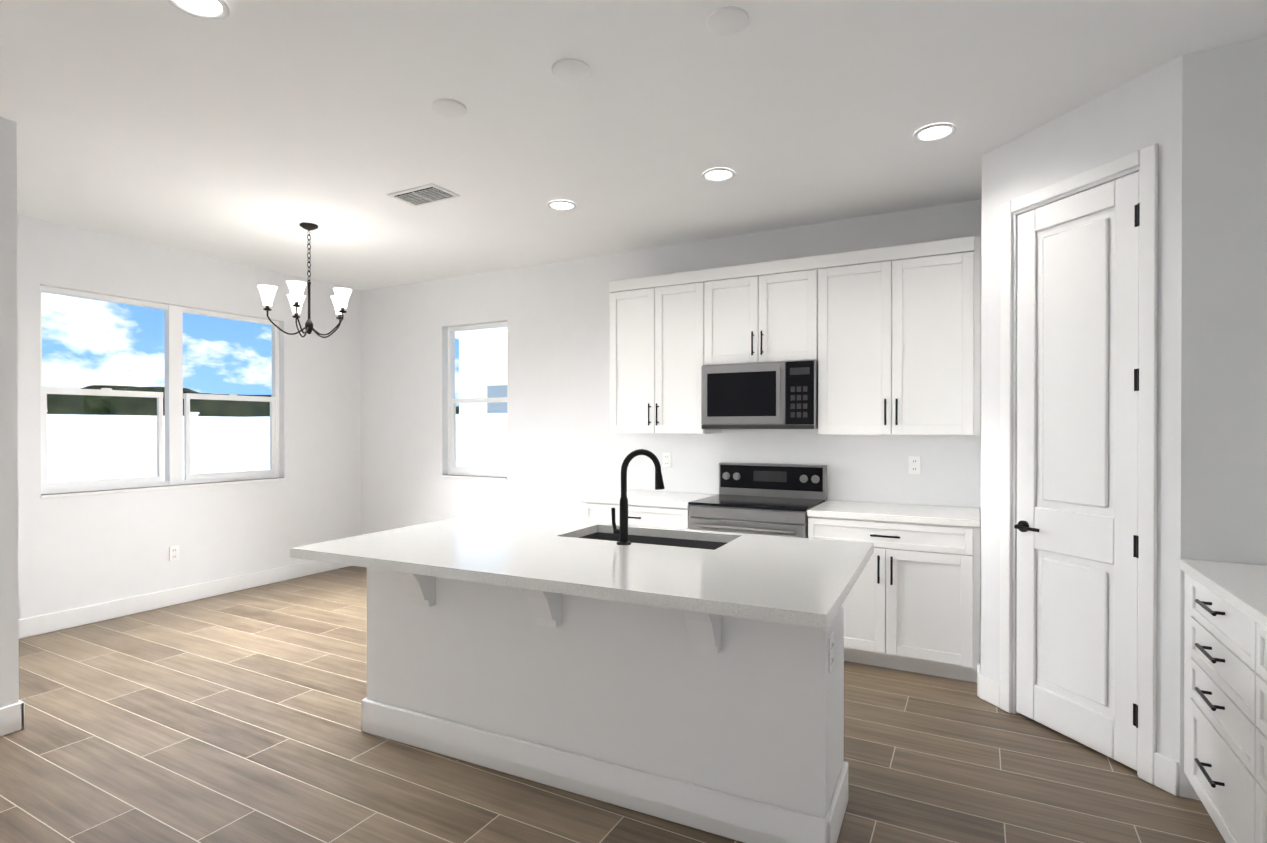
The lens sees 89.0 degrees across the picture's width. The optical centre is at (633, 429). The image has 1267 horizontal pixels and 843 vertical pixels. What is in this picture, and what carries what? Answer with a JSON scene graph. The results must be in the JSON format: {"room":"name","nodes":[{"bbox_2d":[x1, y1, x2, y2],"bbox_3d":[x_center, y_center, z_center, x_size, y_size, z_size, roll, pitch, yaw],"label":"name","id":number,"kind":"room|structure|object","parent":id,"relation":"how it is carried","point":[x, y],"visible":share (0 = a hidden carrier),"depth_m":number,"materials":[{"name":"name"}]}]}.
{"room":"kitchen","nodes":[
{"label":"kitchen","id":0,"kind":"room"},
{"bbox_2d":[0,117,18,707],"bbox_3d":[-3.998,-0.008,1.079,0.150,2.840,4.470,0,0,28],"label":"wall","id":1,"kind":"structure","parent":0,"point":[9,654],"depth_m":2.99,"materials":[{"name":"paint"}]},
{"bbox_2d":[0,700,24,736],"bbox_3d":[-3.921,1.347,1.052,0.016,0.130,4.486,0,0,28],"label":"baseboard","id":2,"kind":"structure","parent":1,"relation":"attached to","point":[12,720],"depth_m":2.99,"materials":[{"name":"white paint"}]},
{"bbox_2d":[17,214,360,618],"bbox_3d":[-4.731,-0.017,3.332,0.150,2.840,8.050,0,0,28],"label":"wall","id":3,"kind":"structure","parent":0,"point":[80,551],"depth_m":5.23,"materials":[{"name":"paint"}]},
{"bbox_2d":[40,286,284,497],"bbox_3d":[-3.703,-0.270,5.224,0.147,1.470,1.760,0,0,28],"label":"double window","id":4,"kind":"structure","parent":3,"relation":"in","point":[175,395],"depth_m":5.20,"materials":[{"name":"white plastic"}]},
{"bbox_2d":[169,545,178,560],"bbox_3d":[-3.668,0.985,5.154,0.010,0.116,0.072,0,0,28],"label":"outlet","id":5,"kind":"object","parent":3,"relation":"attached to","point":[173,553],"visible":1,"depth_m":5.15,"materials":[{"name":"white plastic"}]},
{"bbox_2d":[19,560,350,638],"bbox_3d":[-4.076,1.333,4.387,0.016,0.130,5.280,0,0,28],"label":"baseboard","id":6,"kind":"structure","parent":3,"relation":"attached to","point":[46,623],"depth_m":5.06,"materials":[{"name":"white paint"}]},
{"bbox_2d":[0,566,1225,842],"bbox_3d":[-1.580,1.460,1.651,7.300,0.100,8.050,0,0,28],"label":"floor","id":7,"kind":"structure","parent":0,"point":[230,718],"depth_m":2.72,"materials":[{"name":"tile"}]},
{"bbox_2d":[321,529,862,842],"bbox_3d":[-0.177,0.967,2.824,2.116,0.875,1.057,0,0,26],"label":"kitchen island","id":8,"kind":"object","parent":7,"relation":"on","point":[691,678],"depth_m":2.42,"materials":[{"name":"white paint"}]},
{"bbox_2d":[290,525,861,628],"bbox_3d":[-0.293,0.511,2.541,2.170,0.039,0.740,0,0,26],"label":"island countertop","id":9,"kind":"structure","parent":8,"relation":"on","point":[804,592],"depth_m":2.31,"materials":[{"name":"white stone"}]},
{"bbox_2d":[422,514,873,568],"bbox_3d":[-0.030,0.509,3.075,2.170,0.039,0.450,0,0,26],"label":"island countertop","id":10,"kind":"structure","parent":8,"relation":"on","point":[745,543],"depth_m":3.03,"materials":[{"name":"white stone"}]},
{"bbox_2d":[611,449,664,544],"bbox_3d":[0.013,0.287,2.825,0.199,0.408,0.196,0,0,26],"label":"faucet","id":11,"kind":"object","parent":10,"relation":"on","point":[659,484],"depth_m":2.77,"materials":[{"name":"black metal"}]},
{"bbox_2d":[828,632,833,672],"bbox_3d":[0.667,0.748,2.170,0.010,0.116,0.072,0,0,26],"label":"outlet","id":12,"kind":"object","parent":8,"relation":"attached to","point":[830,634],"depth_m":2.15,"materials":[{"name":"white plastic"}]},
{"bbox_2d":[580,489,716,528],"bbox_3d":[0.126,0.940,4.756,0.855,0.914,0.655,0,0,28],"label":"base cabinet","id":13,"kind":"object","parent":7,"relation":"on","point":[665,509],"visible":0.25,"depth_m":4.51,"materials":[{"name":"white paint"}]},
{"bbox_2d":[688,462,826,537],"bbox_3d":[0.841,0.821,4.354,0.775,1.155,0.688,0,0,28],"label":"range","id":14,"kind":"object","parent":7,"relation":"on","point":[767,499],"visible":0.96,"depth_m":4.36,"materials":[{"name":"silver metal"}]},
{"bbox_2d":[807,500,979,682],"bbox_3d":[1.604,0.943,3.965,0.927,0.914,0.655,0,0,28],"label":"base cabinet","id":15,"kind":"object","parent":7,"relation":"on","point":[912,601],"visible":0.77,"depth_m":3.67,"materials":[{"name":"white paint"}]},
{"bbox_2d":[1179,567,1246,842],"bbox_3d":[2.206,0.971,1.990,0.642,0.875,0.746,0,0,28],"label":"base cabinet","id":16,"kind":"object","parent":7,"relation":"on","point":[1225,687],"depth_m":2.11,"materials":[{"name":"white paint"}]},
{"bbox_2d":[1179,559,1266,622],"bbox_3d":[1.741,0.517,1.131,0.652,0.039,2.696,0,0,28],"label":"countertop","id":17,"kind":"structure","parent":16,"relation":"on","point":[1244,584],"depth_m":2.12,"materials":[{"name":"white stone"}]},
{"bbox_2d":[1247,615,1266,842],"bbox_3d":[1.879,0.973,1.379,0.642,0.875,0.640,0,0,28],"label":"base cabinet","id":18,"kind":"object","parent":7,"relation":"on","point":[1256,631],"depth_m":1.80,"materials":[{"name":"white paint"}]},
{"bbox_2d":[0,0,1266,289],"bbox_3d":[-1.580,-1.480,1.638,7.300,0.100,8.050,0,0,28],"label":"ceiling","id":19,"kind":"structure","parent":0,"point":[252,132],"depth_m":2.92,"materials":[{"name":"paint"}]},
{"bbox_2d":[166,0,229,19],"bbox_3d":[-1.452,-1.423,2.143,0.188,0.010,0.188,0,0,28],"label":"recessed light","id":20,"kind":"object","parent":19,"relation":"in","point":[211,9],"visible":0.94,"depth_m":2.18,"materials":[{"name":"white paint"}]},
{"bbox_2d":[257,222,351,337],"bbox_3d":[-2.276,-1.052,4.561,0.609,0.780,0.590,0,0,28],"label":"chandelier","id":21,"kind":"object","parent":19,"relation":"hanging from","point":[296,297],"visible":1,"depth_m":4.48,"materials":[{"name":"brown metal"}]},
{"bbox_2d":[387,183,459,205],"bbox_3d":[-1.285,-1.431,3.948,0.380,0.017,0.230,0,0,28],"label":"ceiling vent","id":22,"kind":"object","parent":19,"relation":"in","point":[425,194],"visible":0.98,"depth_m":3.92,"materials":[{"name":"white metal"}]},
{"bbox_2d":[432,99,466,116],"bbox_3d":[-0.818,-1.430,2.870,0.150,0.011,0.150,0,0,28],"label":"junction box","id":23,"kind":"object","parent":19,"relation":"attached to","point":[449,107],"visible":1,"depth_m":2.86,"materials":[{"name":"white paint"}]},
{"bbox_2d":[547,200,576,210],"bbox_3d":[-0.457,-1.431,4.117,0.188,0.010,0.188,0,0,28],"label":"recessed light","id":24,"kind":"object","parent":19,"relation":"in","point":[560,205],"visible":0.98,"depth_m":4.12,"materials":[{"name":"white paint"}]},
{"bbox_2d":[552,59,589,80],"bbox_3d":[-0.250,-1.429,2.566,0.150,0.011,0.150,0,0,28],"label":"junction box","id":25,"kind":"object","parent":19,"relation":"attached to","point":[570,70],"visible":0.98,"depth_m":2.55,"materials":[{"name":"white paint"}]},
{"bbox_2d":[702,168,735,181],"bbox_3d":[0.477,-1.429,3.617,0.188,0.010,0.188,0,0,28],"label":"recessed light","id":26,"kind":"object","parent":19,"relation":"in","point":[718,174],"visible":0.92,"depth_m":3.62,"materials":[{"name":"white paint"}]},
{"bbox_2d":[706,6,748,34],"bbox_3d":[0.328,-1.427,2.257,0.150,0.011,0.150,0,0,28],"label":"junction box","id":27,"kind":"object","parent":19,"relation":"attached to","point":[729,20],"visible":1,"depth_m":2.24,"materials":[{"name":"white paint"}]},
{"bbox_2d":[914,123,956,141],"bbox_3d":[1.447,-1.427,3.098,0.188,0.010,0.188,0,0,28],"label":"recessed light","id":28,"kind":"object","parent":19,"relation":"in","point":[935,132],"visible":0.98,"depth_m":3.10,"materials":[{"name":"white paint"}]},
{"bbox_2d":[361,199,980,557],"bbox_3d":[0.350,-0.025,5.092,7.150,2.840,0.150,0,0,28],"label":"wall","id":29,"kind":"structure","parent":0,"point":[566,449],"depth_m":5.49,"materials":[{"name":"paint"}]},
{"bbox_2d":[442,322,506,479],"bbox_3d":[-1.454,-0.269,6.041,0.790,1.440,0.147,0,0,28],"label":"window","id":30,"kind":"structure","parent":29,"relation":"in","point":[472,472],"depth_m":6.16,"materials":[{"name":"white plastic"}]},
{"bbox_2d":[609,268,720,433],"bbox_3d":[0.263,-0.551,4.851,0.834,1.154,0.347,0,0,28],"label":"upper cabinet","id":31,"kind":"object","parent":29,"relation":"attached to","point":[661,326],"depth_m":4.69,"materials":[{"name":"white paint"}]},
{"bbox_2d":[663,453,670,467],"bbox_3d":[0.260,0.236,5.051,0.072,0.116,0.010,0,0,28],"label":"outlet","id":32,"kind":"object","parent":29,"relation":"attached to","point":[667,460],"visible":1,"depth_m":5.05,"materials":[{"name":"white plastic"}]},
{"bbox_2d":[713,255,820,364],"bbox_3d":[0.922,-0.790,4.497,0.785,0.674,0.347,0,0,28],"label":"upper cabinet","id":33,"kind":"object","parent":29,"relation":"attached to","point":[763,312],"depth_m":4.32,"materials":[{"name":"white paint"}]},
{"bbox_2d":[701,360,817,428],"bbox_3d":[0.896,-0.227,4.452,0.777,0.441,0.455,0,0,28],"label":"microwave","id":34,"kind":"object","parent":33,"relation":"attached to","point":[775,395],"visible":0.98,"depth_m":4.27,"materials":[{"name":"silver metal"}]},
{"bbox_2d":[818,236,976,434],"bbox_3d":[1.635,-0.548,4.116,0.957,1.154,0.347,0,0,28],"label":"upper cabinet","id":35,"kind":"object","parent":29,"relation":"attached to","point":[888,339],"depth_m":3.93,"materials":[{"name":"white paint"}]},
{"bbox_2d":[909,456,920,473],"bbox_3d":[1.834,0.229,4.208,0.072,0.116,0.010,0,0,28],"label":"outlet","id":36,"kind":"object","parent":29,"relation":"attached to","point":[914,464],"visible":1,"depth_m":4.21,"materials":[{"name":"white plastic"}]},
{"bbox_2d":[980,37,1266,800],"bbox_3d":[2.420,-0.016,3.098,1.320,2.840,1.412,0,0,28],"label":"wall","id":37,"kind":"structure","parent":0,"point":[1199,118],"depth_m":2.46,"materials":[{"name":"paint"}]},
{"bbox_2d":[1014,171,1139,770],"bbox_3d":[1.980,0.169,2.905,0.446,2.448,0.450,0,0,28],"label":"pantry door","id":38,"kind":"structure","parent":37,"relation":"in","point":[1076,526],"depth_m":2.87,"materials":[{"name":"white paint"}]},
{"bbox_2d":[1000,143,1157,784],"bbox_3d":[2.011,0.136,2.915,0.128,2.537,0.734,0,0,-17],"label":"door frame","id":39,"kind":"structure","parent":37,"relation":"attached to","point":[1145,159],"depth_m":2.60,"materials":[{"name":"white paint"}]},
{"label":"outside","id":40,"kind":"structure","parent":0,"visible":0},
{"bbox_3d":[-12.784,1.641,18.226,100.000,0.100,100.000,0,0,28],"label":"ground","id":41,"kind":"structure","parent":40,"visible":0},
{"bbox_2d":[47,385,458,416],"bbox_3d":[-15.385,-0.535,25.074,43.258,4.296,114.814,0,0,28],"label":"tree","id":42,"kind":"object","parent":41,"relation":"on","point":[112,404],"visible":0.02,"depth_m":33.53,"materials":[{"name":"green plant"}]},
{"bbox_2d":[47,410,506,482],"bbox_3d":[-5.148,0.635,11.298,40.000,1.970,65.000,0,0,28],"label":"fence","id":43,"kind":"object","parent":41,"relation":"on","point":[256,449],"depth_m":11.75,"materials":[{"name":"white plastic"}]},
{"bbox_2d":[455,327,506,413],"bbox_3d":[5.331,-1.627,16.456,19.600,6.450,9.200,0,0,28],"label":"neighbouring house","id":44,"kind":"structure","parent":41,"relation":"on","point":[466,378],"depth_m":16.87,"materials":[{"name":"white"}]},
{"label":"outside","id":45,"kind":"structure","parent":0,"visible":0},
{"bbox_2d":[42,292,458,405],"bbox_3d":[-6.017,-20.167,20.184,110.000,47.000,150.000,0,0,28],"label":"sky","id":46,"kind":"structure","parent":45,"point":[194,345],"depth_m":61.04,"materials":[{"name":"blue"}]}
]}

